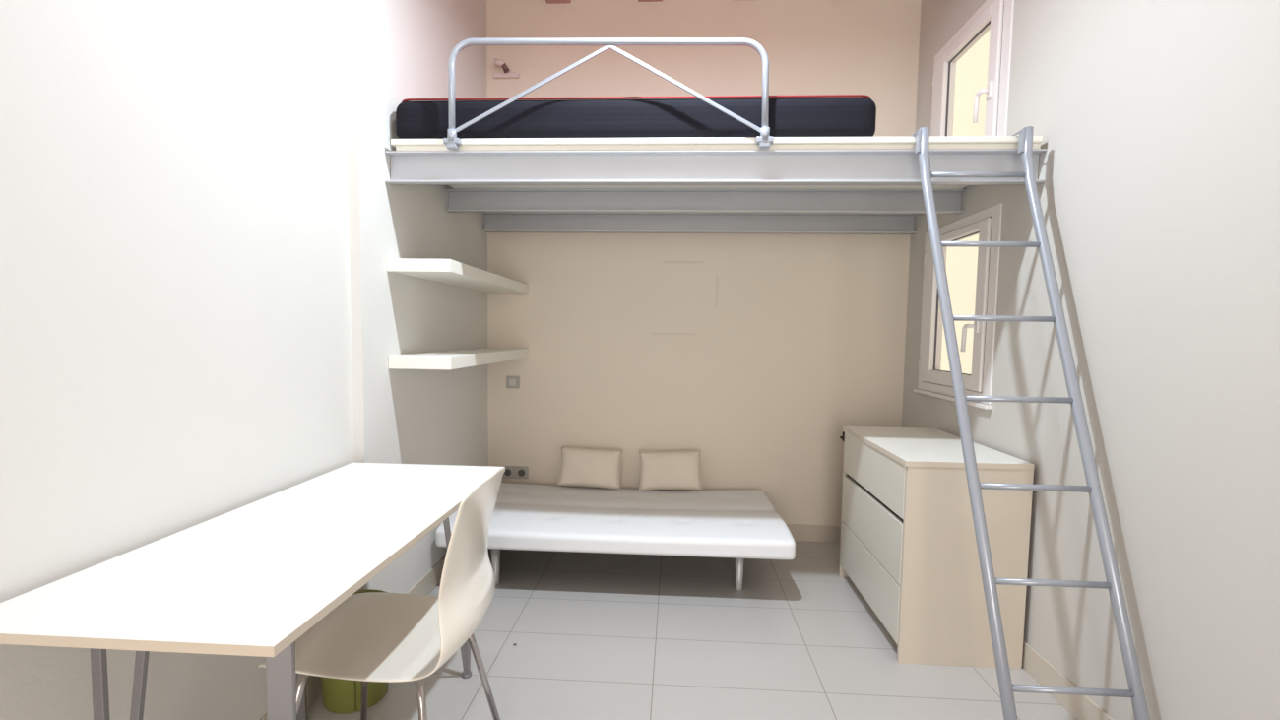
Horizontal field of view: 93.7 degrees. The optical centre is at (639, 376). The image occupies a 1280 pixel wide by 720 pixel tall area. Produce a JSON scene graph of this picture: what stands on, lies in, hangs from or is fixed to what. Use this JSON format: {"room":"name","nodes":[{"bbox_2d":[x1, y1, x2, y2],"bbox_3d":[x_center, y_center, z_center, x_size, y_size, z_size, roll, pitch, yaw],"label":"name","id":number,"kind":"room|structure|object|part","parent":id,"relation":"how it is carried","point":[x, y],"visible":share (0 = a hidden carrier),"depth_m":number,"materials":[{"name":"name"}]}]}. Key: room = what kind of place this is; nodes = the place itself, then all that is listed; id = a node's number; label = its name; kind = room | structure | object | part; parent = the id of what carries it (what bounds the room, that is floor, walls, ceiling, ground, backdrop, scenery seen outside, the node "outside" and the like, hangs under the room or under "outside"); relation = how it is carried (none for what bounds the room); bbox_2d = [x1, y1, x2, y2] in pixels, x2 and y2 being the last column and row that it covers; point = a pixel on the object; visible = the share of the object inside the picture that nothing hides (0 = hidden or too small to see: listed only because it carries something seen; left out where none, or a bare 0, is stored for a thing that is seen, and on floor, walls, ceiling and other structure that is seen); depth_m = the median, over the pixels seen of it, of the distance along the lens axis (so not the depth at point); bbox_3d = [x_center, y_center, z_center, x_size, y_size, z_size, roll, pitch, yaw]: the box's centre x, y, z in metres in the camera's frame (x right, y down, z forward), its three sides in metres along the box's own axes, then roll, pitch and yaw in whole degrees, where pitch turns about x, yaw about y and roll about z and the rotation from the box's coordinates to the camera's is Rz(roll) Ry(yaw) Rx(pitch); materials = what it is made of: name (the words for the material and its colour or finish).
{"room":"bedroom","nodes":[
{"label":"bedroom","id":0,"kind":"room"},
{"bbox_2d":[0,0,488,719],"bbox_3d":[-1.225,-0.464,0.644,0.241,3.270,6.000,1,4,3],"label":"wall","id":1,"kind":"structure","parent":0,"point":[203,315],"depth_m":1.51,"materials":[{"name":"paint"}]},
{"bbox_2d":[259,555,446,719],"bbox_3d":[-1.144,1.119,0.747,0.051,0.100,5.990,1,4,3],"label":"baseboard","id":2,"kind":"structure","parent":1,"relation":"attached to","point":[424,585],"depth_m":2.71,"materials":[{"name":"tile"}]},
{"bbox_2d":[386,257,528,293],"bbox_3d":[-0.835,-0.483,2.995,0.256,0.051,1.267,1,4,3],"label":"wall shelf","id":3,"kind":"object","parent":1,"relation":"attached to","point":[444,271],"visible":1,"depth_m":2.58,"materials":[{"name":"white paint"}]},
{"bbox_2d":[388,347,528,370],"bbox_3d":[-0.841,-0.100,3.023,0.256,0.054,1.267,1,4,3],"label":"wall shelf","id":4,"kind":"object","parent":1,"relation":"attached to","point":[459,358],"visible":1,"depth_m":2.52,"materials":[{"name":"white paint"}]},
{"bbox_2d":[482,212,917,234],"bbox_3d":[0.317,-0.885,3.458,2.482,0.108,0.050,1,4,3],"label":"steel beam","id":5,"kind":"structure","parent":1,"relation":"attached to","point":[672,223],"depth_m":3.47,"materials":[{"name":"silver metal"}]},
{"bbox_2d":[445,188,965,213],"bbox_3d":[0.283,-0.846,2.896,2.482,0.106,0.050,1,4,3],"label":"steel beam","id":6,"kind":"structure","parent":1,"relation":"attached to","point":[460,200],"depth_m":2.91,"materials":[{"name":"silver metal"}]},
{"bbox_2d":[390,135,1042,189],"bbox_3d":[0.288,-0.920,2.886,2.434,0.042,1.281,1,4,3],"label":"platform","id":7,"kind":"object","parent":6,"relation":"on","point":[958,142],"visible":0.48,"depth_m":2.27,"materials":[{"name":"beige laminate"}]},
{"bbox_2d":[443,37,773,149],"bbox_3d":[-0.125,-1.059,2.240,1.244,0.405,0.036,1,4,3],"label":"guard rail","id":8,"kind":"object","parent":7,"relation":"attached to","point":[764,141],"visible":1,"depth_m":2.22,"materials":[{"name":"silver metal"}]},
{"bbox_2d":[395,94,876,138],"bbox_3d":[-0.012,-1.020,2.736,1.868,0.168,0.900,1,4,3],"label":"mattress","id":9,"kind":"object","parent":7,"relation":"on","point":[821,115],"visible":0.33,"depth_m":2.29,"materials":[{"name":"black fabric"}]},
{"bbox_2d":[384,148,1046,185],"bbox_3d":[0.246,-0.797,2.292,2.482,0.118,0.050,1,4,3],"label":"steel beam","id":10,"kind":"structure","parent":1,"relation":"attached to","point":[641,166],"depth_m":2.30,"materials":[{"name":"silver metal"}]},
{"bbox_2d":[296,540,1076,719],"bbox_3d":[0.091,1.253,0.686,3.128,0.120,6.400,1,4,3],"label":"floor","id":11,"kind":"structure","parent":0,"point":[597,635],"depth_m":2.31,"materials":[{"name":"tile"}]},
{"bbox_2d":[0,462,505,719],"bbox_3d":[-0.811,0.739,1.583,0.565,0.750,1.246,1,4,3],"label":"desk","id":12,"kind":"object","parent":11,"relation":"on","point":[251,579],"visible":0.98,"depth_m":1.17,"materials":[{"name":"white laminate"}]},
{"bbox_3d":[-0.986,0.776,1.159,0.145,0.732,0.042,1,4,3],"label":"leg","id":13,"kind":"part","parent":12,"relation":"part of","materials":[{"name":"grey metal"}]},
{"bbox_3d":[-0.659,0.782,1.123,0.170,0.733,0.245,1,4,3],"label":"leg","id":14,"kind":"part","parent":12,"relation":"part of","materials":[{"name":"grey metal"}]},
{"bbox_3d":[-1.036,0.727,1.818,0.077,0.732,0.112,1,4,3],"label":"leg","id":15,"kind":"part","parent":12,"relation":"part of","materials":[{"name":"grey metal"}]},
{"bbox_3d":[-0.640,0.713,2.096,0.110,0.732,0.135,1,4,3],"label":"leg","id":16,"kind":"part","parent":12,"relation":"part of","materials":[{"name":"grey metal"}]},
{"bbox_2d":[320,588,387,713],"bbox_3d":[-0.958,0.921,2.017,0.243,0.319,0.243,1,4,3],"label":"waste bin","id":17,"kind":"object","parent":11,"relation":"on","point":[339,695],"visible":0.24,"depth_m":1.93,"materials":[{"name":"green plastic"}]},
{"bbox_2d":[257,468,504,719],"bbox_3d":[-0.648,0.685,1.587,0.525,0.868,0.510,1,4,3],"label":"chair","id":18,"kind":"object","parent":11,"relation":"on","point":[369,636],"visible":0.92,"depth_m":1.51,"materials":[{"name":"beige plastic"}]},
{"bbox_3d":[-0.851,0.914,1.421,0.022,0.427,0.136,4,5,40],"label":"leg","id":19,"kind":"part","parent":18,"relation":"part of","materials":[{"name":"silver metal"}]},
{"bbox_3d":[-0.828,0.887,1.805,0.022,0.427,0.132,-2,5,-34],"label":"leg","id":20,"kind":"part","parent":18,"relation":"part of","materials":[{"name":"silver metal"}]},
{"bbox_3d":[-0.504,0.924,1.403,0.023,0.420,0.126,-2,5,-30],"label":"leg","id":21,"kind":"part","parent":18,"relation":"part of","materials":[{"name":"silver metal"}]},
{"bbox_3d":[-0.457,0.898,1.766,0.020,0.421,0.166,3,5,27],"label":"leg","id":22,"kind":"part","parent":18,"relation":"part of","materials":[{"name":"silver metal"}]},
{"bbox_2d":[435,482,795,590],"bbox_3d":[-0.106,0.844,3.185,1.679,0.330,0.830,1,4,3],"label":"bed","id":23,"kind":"object","parent":11,"relation":"on","point":[740,525],"visible":0.88,"depth_m":2.90,"materials":[{"name":"white fabric"},{"name":"satin silver"}]},
{"bbox_3d":[-0.707,0.912,2.935,0.048,0.212,0.049,1,4,3],"label":"leg","id":24,"kind":"part","parent":23,"relation":"part of","materials":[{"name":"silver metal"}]},
{"bbox_2d":[557,446,622,489],"bbox_3d":[-0.295,0.542,3.562,0.380,0.238,0.123,1,4,3],"label":"cushion","id":25,"kind":"object","parent":23,"relation":"on","point":[599,468],"visible":1,"depth_m":3.52,"materials":[{"name":"beige fabric"}]},
{"bbox_2d":[639,449,702,490],"bbox_3d":[0.178,0.553,3.534,0.380,0.236,0.123,1,4,3],"label":"cushion","id":26,"kind":"object","parent":23,"relation":"on","point":[672,470],"visible":1,"depth_m":3.50,"materials":[{"name":"beige fabric"}]},
{"bbox_3d":[0.482,0.931,2.914,0.048,0.212,0.049,1,4,3],"label":"leg","id":27,"kind":"part","parent":23,"relation":"part of","materials":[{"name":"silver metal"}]},
{"bbox_2d":[838,426,1034,668],"bbox_3d":[1.235,0.677,2.656,0.460,0.780,0.842,1,4,3],"label":"dresser","id":28,"kind":"object","parent":11,"relation":"on","point":[908,543],"visible":0.99,"depth_m":2.26,"materials":[{"name":"beige wood"}]},
{"bbox_2d":[839,431,844,441],"bbox_3d":[1.038,0.309,3.075,0.025,0.048,0.019,1,4,3],"label":"clip","id":29,"kind":"object","parent":28,"relation":"attached to","point":[842,437],"visible":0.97,"depth_m":3.07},
{"bbox_3d":[1.264,0.659,3.064,0.452,0.758,0.018,1,4,3],"label":"panel","id":30,"kind":"part","parent":28,"relation":"part of","materials":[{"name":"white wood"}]},
{"bbox_3d":[1.017,0.883,2.683,0.018,0.225,0.799,1,4,3],"label":"drawer","id":31,"kind":"part","parent":28,"relation":"part of","materials":[{"name":"white wood"}]},
{"bbox_3d":[1.021,0.649,2.667,0.018,0.234,0.799,1,4,3],"label":"drawer","id":32,"kind":"part","parent":28,"relation":"part of","materials":[{"name":"white wood"}]},
{"bbox_3d":[1.024,0.409,2.649,0.018,0.204,0.799,1,4,3],"label":"drawer","id":33,"kind":"part","parent":28,"relation":"part of","materials":[{"name":"white wood"}]},
{"bbox_3d":[1.214,0.717,2.248,0.452,0.758,0.018,1,4,3],"label":"panel","id":34,"kind":"part","parent":28,"relation":"part of","materials":[{"name":"beige wood"}]},
{"bbox_2d":[910,126,1150,719],"bbox_3d":[1.186,0.131,1.880,0.444,1.992,0.821,1,4,3],"label":"ladder","id":35,"kind":"object","parent":11,"relation":"on","point":[1135,691],"visible":0.91,"depth_m":1.84,"materials":[{"name":"silver metal"}]},
{"bbox_3d":[1.017,0.129,1.861,0.039,1.991,0.762,1,4,-1],"label":"rail","id":36,"kind":"part","parent":35,"relation":"part of","materials":[{"name":"silver metal"}]},
{"bbox_3d":[1.368,0.136,1.839,0.039,1.991,0.761,1,4,0],"label":"rail","id":37,"kind":"part","parent":35,"relation":"part of","materials":[{"name":"silver metal"}]},
{"bbox_2d":[486,0,921,525],"bbox_3d":[0.304,-0.657,3.651,2.928,3.270,0.200,1,4,3],"label":"wall","id":38,"kind":"structure","parent":0,"point":[753,352],"depth_m":3.55,"materials":[{"name":"paint"}]},
{"bbox_2d":[493,58,518,78],"bbox_3d":[-0.788,-1.799,3.499,0.153,0.092,0.074,1,4,3],"label":"wall lamp","id":39,"kind":"object","parent":38,"relation":"attached to","point":[497,62],"visible":1,"depth_m":3.51,"materials":[{"name":"white ceramic"}]},
{"bbox_3d":[-0.784,-1.797,3.494,0.038,0.048,0.049,3,5,25],"label":"swivel arm","id":40,"kind":"part","parent":39,"relation":"part of"},
{"bbox_2d":[506,376,519,387],"bbox_3d":[-0.776,0.036,3.659,0.082,0.076,0.014,1,4,3],"label":"light switch","id":41,"kind":"object","parent":38,"relation":"attached to","point":[511,381],"visible":1,"depth_m":3.65,"materials":[{"name":"grey plastic"}]},
{"bbox_2d":[501,465,528,478],"bbox_3d":[-0.772,0.593,3.698,0.167,0.077,0.013,1,4,3],"label":"wall socket","id":42,"kind":"object","parent":38,"relation":"attached to","point":[511,472],"visible":0.91,"depth_m":3.69,"materials":[{"name":"grey plastic"}]},
{"bbox_2d":[545,0,570,3],"bbox_3d":[-0.655,-2.020,0.499,0.142,0.128,6.000,1,4,3],"label":"trim","id":43,"kind":"structure","parent":38,"relation":"attached to","point":[546,1],"depth_m":3.47,"materials":[{"name":"paint"}]},
{"bbox_2d":[638,0,662,1],"bbox_3d":[-0.121,-2.010,0.467,0.142,0.128,6.000,1,4,3],"label":"trim","id":44,"kind":"structure","parent":38,"relation":"attached to","point":[638,0],"depth_m":3.44,"materials":[{"name":"paint"}]},
{"bbox_2d":[786,523,840,542],"bbox_3d":[0.294,0.931,3.659,2.486,0.100,0.010,1,4,3],"label":"baseboard","id":45,"kind":"structure","parent":38,"relation":"attached to","point":[806,533],"depth_m":3.61,"materials":[{"name":"wood"}]},
{"bbox_2d":[901,0,1279,719],"bbox_3d":[1.415,-0.413,0.487,0.075,3.270,6.000,1,4,3],"label":"wall","id":46,"kind":"structure","parent":0,"point":[1158,121],"depth_m":1.70,"materials":[{"name":"paint"}]},
{"bbox_2d":[913,202,1002,409],"bbox_3d":[1.516,-0.317,2.888,0.124,0.863,0.780,1,4,3],"label":"window","id":47,"kind":"structure","parent":46,"relation":"in","point":[933,381],"depth_m":2.68,"materials":[{"name":"white plastic"}]},
{"bbox_3d":[1.508,0.104,2.919,0.048,0.018,0.780,1,4,3],"label":"sill","id":48,"kind":"part","parent":47,"relation":"part of","materials":[{"name":"white plastic"}]},
{"bbox_3d":[1.533,-0.327,2.906,0.063,0.749,0.646,1,4,3],"label":"sash","id":49,"kind":"part","parent":47,"relation":"part of","materials":[{"name":"white plastic"}]},
{"bbox_3d":[1.461,-0.185,2.656,0.048,0.156,0.069,1,4,3],"label":"handle","id":50,"kind":"part","parent":47,"relation":"part of","materials":[{"name":"white plastic"}]},
{"bbox_2d":[930,0,1014,136],"bbox_3d":[1.530,-1.297,2.818,0.124,0.738,0.780,1,4,3],"label":"window","id":51,"kind":"structure","parent":46,"relation":"in","point":[996,16],"depth_m":2.60,"materials":[{"name":"white plastic"}]},
{"bbox_3d":[1.476,-1.182,2.584,0.048,0.156,0.069,1,4,3],"label":"handle","id":52,"kind":"part","parent":51,"relation":"part of","materials":[{"name":"white plastic"}]},
{"bbox_2d":[1022,639,1114,719],"bbox_3d":[1.348,1.167,0.599,0.010,0.100,5.990,1,4,3],"label":"baseboard","id":53,"kind":"structure","parent":46,"relation":"attached to","point":[1081,707],"depth_m":2.04,"materials":[{"name":"tile"}]},
{"label":"outside","id":54,"kind":"structure","parent":0,"visible":0},
{"bbox_2d":[940,29,990,374],"bbox_3d":[2.780,-1.953,3.157,0.100,9.000,6.100,1,4,3],"label":"wall","id":55,"kind":"structure","parent":54,"point":[972,68],"depth_m":5.22,"materials":[{"name":"beige paint"}]}
]}

